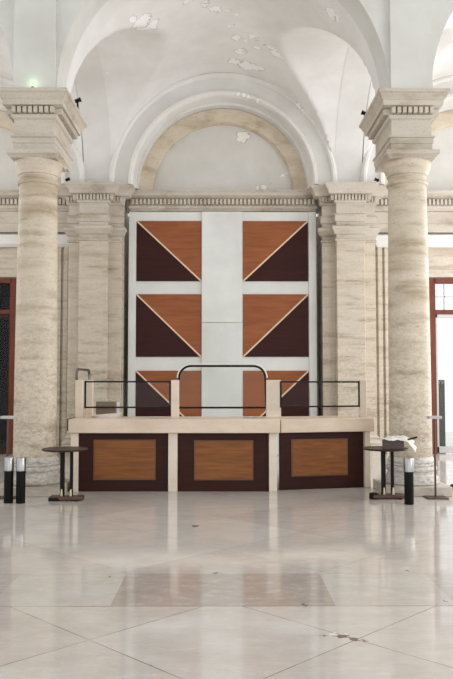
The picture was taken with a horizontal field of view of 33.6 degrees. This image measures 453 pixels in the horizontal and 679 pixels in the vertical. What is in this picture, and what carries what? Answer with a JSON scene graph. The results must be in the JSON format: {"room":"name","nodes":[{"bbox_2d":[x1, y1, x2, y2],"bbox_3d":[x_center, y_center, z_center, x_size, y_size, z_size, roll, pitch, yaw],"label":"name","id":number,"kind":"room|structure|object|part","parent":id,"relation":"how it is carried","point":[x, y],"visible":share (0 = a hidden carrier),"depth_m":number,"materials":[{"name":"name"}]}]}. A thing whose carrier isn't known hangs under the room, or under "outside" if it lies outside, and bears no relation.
{"room":"grand lobby","nodes":[
{"label":"grand lobby","id":0,"kind":"room"},
{"bbox_2d":[0,284,9,439],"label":"window","id":1,"kind":"structure","parent":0,"point":[4,322],"depth_m":20.97,"materials":[{"name":"glass"}]},
{"bbox_2d":[0,248,63,452],"bbox_3d":[-5.620,0.123,17.067,4.400,4.900,0.250,0,-3,0],"label":"wall","id":2,"kind":"structure","parent":0,"point":[8,256],"depth_m":17.04,"materials":[{"name":"stone"}]},
{"bbox_2d":[0,278,16,453],"bbox_3d":[-5.619,0.586,16.917,1.800,3.960,0.140,0,-3,0],"label":"door","id":3,"kind":"structure","parent":2,"relation":"in","point":[11,314],"depth_m":16.88,"materials":[{"name":"red wood"}]},
{"bbox_2d":[0,247,68,453],"bbox_3d":[-5.619,0.224,16.887,4.080,4.680,0.120,0,-3,0],"label":"trim","id":4,"kind":"structure","parent":2,"relation":"attached to","point":[3,272],"depth_m":16.88,"materials":[{"name":"stone"}]},
{"bbox_2d":[0,234,68,247],"bbox_3d":[-5.619,-2.239,16.995,4.180,0.290,0.170,0,-3,0],"label":"trim","id":5,"kind":"structure","parent":2,"relation":"attached to","point":[6,240],"depth_m":16.92,"materials":[{"name":"paint"}]},
{"bbox_2d":[0,25,82,159],"bbox_3d":[-5.605,-4.756,14.162,4.920,2.530,5.020,0,-3,0],"label":"ceiling","id":6,"kind":"structure","parent":0,"point":[6,70],"depth_m":15.70,"materials":[{"name":"paint"}]},
{"bbox_2d":[75,45,110,181],"bbox_3d":[-2.826,-5.132,14.345,0.600,3.300,5.280,0,-3,0],"label":"wall","id":7,"kind":"structure","parent":0,"point":[89,79],"depth_m":16.11,"materials":[{"name":"paint"}]},
{"bbox_2d":[121,199,322,415],"bbox_3d":[-0.080,-0.377,17.085,17.520,5.900,0.920,0,-3,0],"label":"wall","id":8,"kind":"structure","parent":0,"point":[124,337],"depth_m":17.11,"materials":[{"name":"stone"}]},
{"bbox_2d":[0,190,68,232],"bbox_3d":[-5.619,-2.893,16.990,4.540,0.915,0.370,0,-3,0],"label":"trim","id":9,"kind":"structure","parent":8,"relation":"attached to","point":[9,199],"depth_m":16.99,"materials":[{"name":"stone"}]},
{"bbox_2d":[127,190,317,211],"bbox_3d":[-0.079,-2.892,17.016,4.540,0.915,0.370,0,-3,0],"label":"trim","id":10,"kind":"structure","parent":8,"relation":"attached to","point":[141,200],"depth_m":16.96,"materials":[{"name":"stone"}]},
{"bbox_2d":[375,190,452,233],"bbox_3d":[5.461,-2.890,17.042,4.540,0.915,0.370,0,-3,0],"label":"trim","id":11,"kind":"structure","parent":8,"relation":"attached to","point":[439,202],"depth_m":17.03,"materials":[{"name":"stone"}]},
{"bbox_2d":[66,0,379,159],"bbox_3d":[-0.065,-4.755,14.188,4.920,2.530,5.020,0,-3,0],"label":"ceiling","id":12,"kind":"structure","parent":0,"point":[145,47],"depth_m":14.71,"materials":[{"name":"paint"}]},
{"bbox_2d":[127,217,318,415],"bbox_3d":[-0.082,-0.149,17.584,4.600,5.500,0.100,0,-3,0],"label":"wall","id":13,"kind":"structure","parent":0,"point":[316,217],"depth_m":17.59,"materials":[{"name":"paint"}]},
{"bbox_2d":[74,80,371,159],"bbox_3d":[-0.078,-4.984,17.074,16.620,3.300,0.840,0,-3,0],"label":"wall","id":14,"kind":"structure","parent":0,"point":[74,80],"depth_m":16.65,"materials":[{"name":"paint"}]},
{"bbox_2d":[0,101,60,176],"bbox_3d":[-5.618,-4.415,16.938,4.120,2.060,0.640,0,-3,0],"label":"trim","id":15,"kind":"structure","parent":14,"relation":"attached to","point":[2,108],"depth_m":16.91,"materials":[{"name":"paint"}]},
{"bbox_2d":[0,99,66,183],"bbox_3d":[-5.616,-4.456,16.554,4.200,2.100,0.170,0,-3,0],"label":"trim","id":16,"kind":"structure","parent":14,"relation":"attached to","point":[63,174],"depth_m":16.43,"materials":[{"name":"white paint"}]},
{"bbox_2d":[0,76,85,181],"bbox_3d":[-5.616,-4.600,16.582,4.780,2.390,0.090,0,-3,0],"label":"trim","id":17,"kind":"structure","parent":14,"relation":"attached to","point":[73,174],"depth_m":16.51,"materials":[{"name":"paint"}]},
{"bbox_2d":[108,72,337,184],"bbox_3d":[-0.076,-4.599,16.608,4.780,2.390,0.090,0,-3,0],"label":"trim","id":18,"kind":"structure","parent":14,"relation":"attached to","point":[136,131],"depth_m":16.59,"materials":[{"name":"paint"}]},
{"bbox_2d":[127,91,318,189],"bbox_3d":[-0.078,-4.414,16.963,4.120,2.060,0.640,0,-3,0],"label":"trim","id":19,"kind":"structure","parent":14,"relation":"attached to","point":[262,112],"depth_m":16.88,"materials":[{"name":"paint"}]},
{"bbox_2d":[360,75,452,181],"bbox_3d":[5.464,-4.597,16.634,4.780,2.390,0.090,0,-3,0],"label":"trim","id":20,"kind":"structure","parent":14,"relation":"attached to","point":[371,174],"depth_m":16.55,"materials":[{"name":"paint"}]},
{"bbox_2d":[379,93,452,184],"bbox_3d":[5.464,-4.454,16.606,4.200,2.100,0.170,0,-3,0],"label":"trim","id":21,"kind":"structure","parent":14,"relation":"attached to","point":[449,97],"depth_m":16.50,"materials":[{"name":"white paint"}]},
{"bbox_2d":[384,100,452,184],"bbox_3d":[5.462,-4.413,16.989,4.120,2.060,0.640,0,-3,0],"label":"trim","id":22,"kind":"structure","parent":14,"relation":"attached to","point":[448,105],"depth_m":16.95,"materials":[{"name":"paint"}]},
{"bbox_2d":[0,432,452,678],"bbox_3d":[3.463,2.181,7.910,25.000,0.200,32.000,0,-3,0],"label":"floor","id":23,"kind":"structure","parent":0,"point":[329,583],"depth_m":5.98,"materials":[{"name":"stone"}]},
{"bbox_2d":[0,416,15,498],"bbox_3d":[-3.090,1.652,10.572,0.300,1.145,0.300,0,-3,0],"label":"sign stand","id":24,"kind":"object","parent":23,"relation":"on","point":[1,417],"visible":0.65,"depth_m":10.56,"materials":[{"name":"brown metal"}]},
{"bbox_2d":[4,457,13,502],"bbox_3d":[-2.938,1.894,10.119,0.132,0.612,0.132,0,-3,0],"label":"ashtray","id":25,"kind":"object","parent":23,"relation":"on","point":[8,461],"visible":1,"depth_m":10.07,"materials":[{"name":"black plastic"}]},
{"bbox_2d":[16,457,25,503],"bbox_3d":[-2.770,1.893,10.100,0.132,0.612,0.132,0,-3,0],"label":"ashtray","id":26,"kind":"object","parent":23,"relation":"on","point":[20,461],"visible":1,"depth_m":10.05,"materials":[{"name":"black plastic"}]},
{"bbox_2d":[0,87,86,496],"bbox_3d":[-2.838,-0.676,11.513,1.040,5.895,1.605,0,-3,0],"label":"stone column","id":27,"kind":"structure","parent":23,"relation":"on","point":[46,120],"depth_m":10.98,"materials":[{"name":"stone"}]},
{"bbox_2d":[75,97,81,107],"bbox_3d":[-2.336,-3.715,11.807,0.114,0.204,0.076,0,-3,0],"label":"spotlight","id":28,"kind":"object","parent":27,"relation":"on","point":[77,100],"visible":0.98,"depth_m":11.79,"materials":[{"name":"black metal"}]},
{"bbox_2d":[41,446,87,500],"bbox_3d":[-2.229,1.856,10.325,0.630,0.710,0.630,0,-3,0],"label":"pedestal table","id":29,"kind":"object","parent":23,"relation":"on","point":[63,449],"visible":1,"depth_m":10.30,"materials":[{"name":"brown wood"}]},
{"bbox_3d":[-2.259,1.845,10.325,0.058,0.632,0.044,0,-3,0],"label":"leg","id":30,"kind":"part","parent":29,"relation":"part of","materials":[{"name":"metal"}]},
{"bbox_3d":[-2.194,2.172,10.307,0.450,0.053,0.180,0,-3,0],"label":"plate","id":31,"kind":"part","parent":29,"relation":"part of","materials":[{"name":"brown metal"}]},
{"bbox_3d":[-2.134,1.845,10.325,0.040,0.632,0.044,0,-3,0],"label":"leg","id":32,"kind":"part","parent":29,"relation":"part of","materials":[{"name":"metal"}]},
{"bbox_2d":[58,182,134,455],"bbox_3d":[-2.906,-0.427,16.291,1.730,5.915,0.635,0,-3,0],"label":"stone pilaster","id":33,"kind":"object","parent":23,"relation":"on","point":[95,232],"visible":0.79,"depth_m":16.35,"materials":[{"name":"stone"}]},
{"bbox_2d":[67,363,373,491],"bbox_3d":[-0.043,1.343,11.955,4.640,1.912,1.780,0,-3,0],"label":"reception desk","id":34,"kind":"object","parent":23,"relation":"on","point":[173,453],"depth_m":11.16,"materials":[{"name":"wood"}]},
{"bbox_3d":[-2.256,1.830,11.302,0.115,0.868,0.410,0,-3,0],"label":"leg","id":35,"kind":"part","parent":34,"relation":"part of","materials":[{"name":"stone"}]},
{"bbox_3d":[-2.292,0.924,11.717,0.125,0.582,0.120,0,-3,0],"label":"screen post","id":36,"kind":"part","parent":34,"relation":"part of","materials":[{"name":"stone"}]},
{"bbox_3d":[-2.304,0.974,12.635,0.110,0.582,0.120,0,-3,0],"label":"screen post","id":37,"kind":"part","parent":34,"relation":"part of","materials":[{"name":"stone"}]},
{"bbox_2d":[90,413,121,417],"bbox_3d":[-1.854,1.171,11.585,0.490,0.068,0.260,0,-3,0],"label":"tray","id":38,"kind":"object","parent":34,"relation":"on","point":[114,415],"visible":1,"depth_m":11.49,"materials":[{"name":"white paper"}]},
{"bbox_2d":[96,401,116,414],"bbox_3d":[-1.901,1.099,11.859,0.310,0.240,0.140,0,-3,0],"label":"cardboard box","id":39,"kind":"object","parent":34,"relation":"on","point":[98,403],"visible":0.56,"depth_m":11.79,"materials":[{"name":"brown cardboard"}]},
{"bbox_3d":[-1.531,1.823,11.181,1.333,0.868,0.060,0,-3,0],"label":"panel","id":40,"kind":"part","parent":34,"relation":"part of","materials":[{"name":"brown wood"}]},
{"bbox_3d":[-1.548,0.861,11.743,1.350,0.425,0.025,0,-3,0],"label":"screen frame","id":41,"kind":"part","parent":34,"relation":"part of","materials":[{"name":"black metal"}]},
{"bbox_3d":[-0.797,1.830,11.309,0.137,0.868,0.410,0,-3,0],"label":"leg","id":42,"kind":"part","parent":34,"relation":"part of","materials":[{"name":"stone"}]},
{"bbox_2d":[68,414,279,432],"bbox_3d":[-0.778,1.328,11.952,3.125,0.205,1.780,0,-3,0],"label":"countertop","id":43,"kind":"structure","parent":34,"relation":"on","point":[86,424],"depth_m":11.06,"materials":[{"name":"stone"}]},
{"bbox_3d":[-0.802,0.925,11.743,0.125,0.582,0.120,0,-3,0],"label":"screen post","id":44,"kind":"part","parent":34,"relation":"part of","materials":[{"name":"stone"}]},
{"bbox_3d":[-0.068,0.742,11.757,1.387,0.682,0.033,0,-3,0],"label":"screen frame","id":45,"kind":"part","parent":34,"relation":"part of","materials":[{"name":"black metal"}]},
{"bbox_3d":[-0.049,1.824,11.188,1.357,0.868,0.060,0,-3,0],"label":"panel","id":46,"kind":"part","parent":34,"relation":"part of","materials":[{"name":"brown wood"}]},
{"bbox_3d":[0.689,1.831,11.316,0.121,0.868,0.410,0,-3,0],"label":"leg","id":47,"kind":"part","parent":34,"relation":"part of","materials":[{"name":"stone"}]},
{"bbox_3d":[0.735,0.926,11.751,0.230,0.582,0.120,0,-3,0],"label":"screen post","id":48,"kind":"part","parent":34,"relation":"part of","materials":[{"name":"stone"}]},
{"bbox_3d":[1.466,0.853,11.708,1.320,0.407,0.025,1,-3,-13],"label":"screen frame","id":49,"kind":"part","parent":34,"relation":"part of","materials":[{"name":"black metal"}]},
{"bbox_3d":[1.456,1.839,11.467,1.350,0.868,0.060,1,-3,-13],"label":"panel","id":50,"kind":"part","parent":34,"relation":"part of","materials":[{"name":"brown wood"}]},
{"bbox_2d":[277,416,373,432],"bbox_3d":[1.458,1.321,11.748,1.510,0.208,0.770,1,-3,-13],"label":"countertop","id":51,"kind":"structure","parent":34,"relation":"on","point":[288,424],"depth_m":11.39,"materials":[{"name":"stone"}]},
{"bbox_3d":[2.150,0.932,11.866,0.100,0.582,0.100,1,-3,-13],"label":"screen post","id":52,"kind":"part","parent":34,"relation":"part of","materials":[{"name":"stone"}]},
{"bbox_3d":[2.135,1.856,11.725,0.090,0.862,0.370,1,-3,-13],"label":"leg","id":53,"kind":"part","parent":34,"relation":"part of","materials":[{"name":"stone"}]},
{"bbox_2d":[128,212,316,453],"bbox_3d":[-0.088,-0.162,16.848,4.220,5.445,0.170,0,-3,0],"label":"wall panel","id":54,"kind":"object","parent":23,"relation":"on","point":[205,287],"visible":0.76,"depth_m":16.81,"materials":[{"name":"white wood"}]},
{"bbox_3d":[-2.116,-0.165,16.784,0.165,5.445,0.040,0,-3,0],"label":"rail","id":55,"kind":"part","parent":54,"relation":"part of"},
{"bbox_3d":[1.937,-0.164,16.803,0.170,5.445,0.040,0,-3,0],"label":"rail","id":56,"kind":"part","parent":54,"relation":"part of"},
{"bbox_2d":[309,182,387,456],"bbox_3d":[2.709,-0.426,16.317,1.730,5.915,0.635,0,-3,0],"label":"stone pilaster","id":57,"kind":"object","parent":23,"relation":"on","point":[348,231],"visible":0.85,"depth_m":16.37,"materials":[{"name":"stone"}]},
{"bbox_2d":[363,446,407,499],"bbox_3d":[2.221,1.867,10.475,0.630,0.705,0.630,0,-3,0],"label":"pedestal table","id":58,"kind":"object","parent":23,"relation":"on","point":[372,495],"visible":0.9,"depth_m":10.44,"materials":[{"name":"brown wood"}]},
{"bbox_3d":[2.191,1.856,10.475,0.058,0.627,0.044,0,-3,0],"label":"leg","id":59,"kind":"part","parent":58,"relation":"part of","materials":[{"name":"metal"}]},
{"bbox_3d":[2.256,2.180,10.458,0.450,0.053,0.180,0,-3,0],"label":"plate","id":60,"kind":"part","parent":58,"relation":"part of","materials":[{"name":"brown metal"}]},
{"bbox_3d":[2.316,1.856,10.476,0.040,0.627,0.044,0,-3,0],"label":"leg","id":61,"kind":"part","parent":58,"relation":"part of","materials":[{"name":"metal"}]},
{"bbox_2d":[382,439,403,448],"bbox_3d":[2.311,1.452,10.408,0.280,0.114,0.200,0,-3,8],"label":"box","id":62,"kind":"object","parent":58,"relation":"on","point":[397,444],"visible":0.91,"depth_m":10.31,"materials":[{"name":"cardboard"}]},
{"bbox_2d":[383,435,416,451],"bbox_3d":[2.401,1.443,10.389,0.432,0.234,0.286,0,-3,0],"label":"crumpled paper","id":63,"kind":"object","parent":62,"relation":"on","point":[389,438],"visible":0.97,"depth_m":10.30,"materials":[{"name":"white paper"}]},
{"bbox_2d":[359,88,452,496],"bbox_3d":[2.731,-0.674,11.539,1.040,5.895,1.605,0,-3,0],"label":"stone column","id":64,"kind":"structure","parent":23,"relation":"on","point":[398,121],"depth_m":11.01,"materials":[{"name":"stone"}]},
{"bbox_2d":[404,457,413,504],"bbox_3d":[2.433,1.888,10.004,0.132,0.612,0.132,0,-3,0],"label":"bollard","id":65,"kind":"object","parent":23,"relation":"on","point":[408,462],"visible":1,"depth_m":9.95,"materials":[{"name":"black plastic"}]},
{"bbox_2d":[423,416,448,498],"bbox_3d":[2.935,1.651,10.560,0.300,1.145,0.300,0,-3,0],"label":"sign stand","id":66,"kind":"object","parent":23,"relation":"on","point":[435,496],"visible":1,"depth_m":10.54,"materials":[{"name":"brown metal"}]},
{"bbox_3d":[2.935,2.214,10.530,0.300,0.018,0.300,0,-3,0],"label":"plate","id":67,"kind":"part","parent":66,"relation":"part of","materials":[{"name":"brown metal"}]},
{"bbox_2d":[438,380,445,445],"bbox_3d":[5.205,1.810,18.253,0.180,1.660,0.200,0,-3,0],"label":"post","id":68,"kind":"object","parent":23,"relation":"on","point":[441,383],"visible":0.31,"depth_m":18.15,"materials":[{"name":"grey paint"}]},
{"bbox_2d":[0,125,452,233],"bbox_3d":[-0.080,-4.018,17.343,15.480,3.400,0.200,0,-3,0],"label":"wall","id":69,"kind":"structure","parent":0,"point":[221,157],"depth_m":17.25,"materials":[{"name":"paint"}]},
{"bbox_2d":[0,111,60,183],"bbox_3d":[-5.619,-4.313,17.162,3.840,1.920,0.180,0,-3,0],"label":"trim","id":70,"kind":"structure","parent":69,"relation":"attached to","point":[6,122],"depth_m":17.11,"materials":[{"name":"beige stone"}]},
{"bbox_2d":[139,109,306,189],"bbox_3d":[-0.079,-4.312,17.188,3.840,1.920,0.180,0,-3,0],"label":"trim","id":71,"kind":"structure","parent":69,"relation":"attached to","point":[182,128],"depth_m":17.12,"materials":[{"name":"beige stone"}]},
{"bbox_2d":[385,110,452,184],"bbox_3d":[5.461,-4.310,17.214,3.840,1.920,0.180,0,-3,0],"label":"trim","id":72,"kind":"structure","parent":69,"relation":"attached to","point":[443,120],"depth_m":17.16,"materials":[{"name":"beige stone"}]},
{"bbox_2d":[0,0,452,87],"bbox_3d":[-0.052,-5.938,11.478,16.620,4.600,0.560,0,-3,0],"label":"arch","id":73,"kind":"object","parent":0,"point":[371,17],"depth_m":11.15,"materials":[{"name":"paint"}]},
{"bbox_2d":[13,0,56,86],"bbox_3d":[-2.821,-5.955,11.160,0.610,4.600,0.130,0,-3,0],"label":"trim","id":74,"kind":"structure","parent":73,"relation":"attached to","point":[35,21],"depth_m":11.01,"materials":[{"name":"paint"}]},
{"bbox_2d":[389,0,432,87],"bbox_3d":[2.719,-5.954,11.186,0.610,4.600,0.130,0,-3,0],"label":"trim","id":75,"kind":"structure","parent":73,"relation":"attached to","point":[410,21],"depth_m":11.04,"materials":[{"name":"paint"}]},
{"bbox_2d":[335,45,370,181],"bbox_3d":[2.694,-5.130,14.371,0.600,3.300,5.280,0,-3,0],"label":"wall","id":76,"kind":"structure","parent":0,"point":[356,79],"depth_m":16.14,"materials":[{"name":"paint"}]},
{"bbox_2d":[363,13,452,159],"bbox_3d":[5.475,-4.753,14.214,4.920,2.530,5.020,0,-3,0],"label":"ceiling","id":77,"kind":"structure","parent":0,"point":[443,62],"depth_m":15.39,"materials":[{"name":"paint"}]},
{"bbox_2d":[375,247,452,453],"bbox_3d":[5.460,0.126,17.119,4.400,4.900,0.250,0,-3,0],"label":"wall","id":78,"kind":"structure","parent":0,"point":[438,258],"depth_m":17.08,"materials":[{"name":"stone"}]},
{"bbox_2d":[375,234,452,247],"bbox_3d":[5.461,-2.236,17.047,4.180,0.290,0.170,0,-3,0],"label":"trim","id":79,"kind":"structure","parent":78,"relation":"attached to","point":[434,240],"depth_m":16.96,"materials":[{"name":"paint"}]},
{"bbox_2d":[377,247,452,453],"bbox_3d":[5.461,0.226,16.938,4.080,4.680,0.120,0,-3,0],"label":"trim","id":80,"kind":"structure","parent":78,"relation":"attached to","point":[432,273],"depth_m":16.91,"materials":[{"name":"stone"}]},
{"bbox_2d":[429,278,452,453],"bbox_3d":[5.461,0.589,16.969,1.800,3.960,0.140,0,-3,0],"label":"door","id":81,"kind":"structure","parent":78,"relation":"in","point":[434,314],"depth_m":16.93,"materials":[{"name":"red wood"}]}
]}

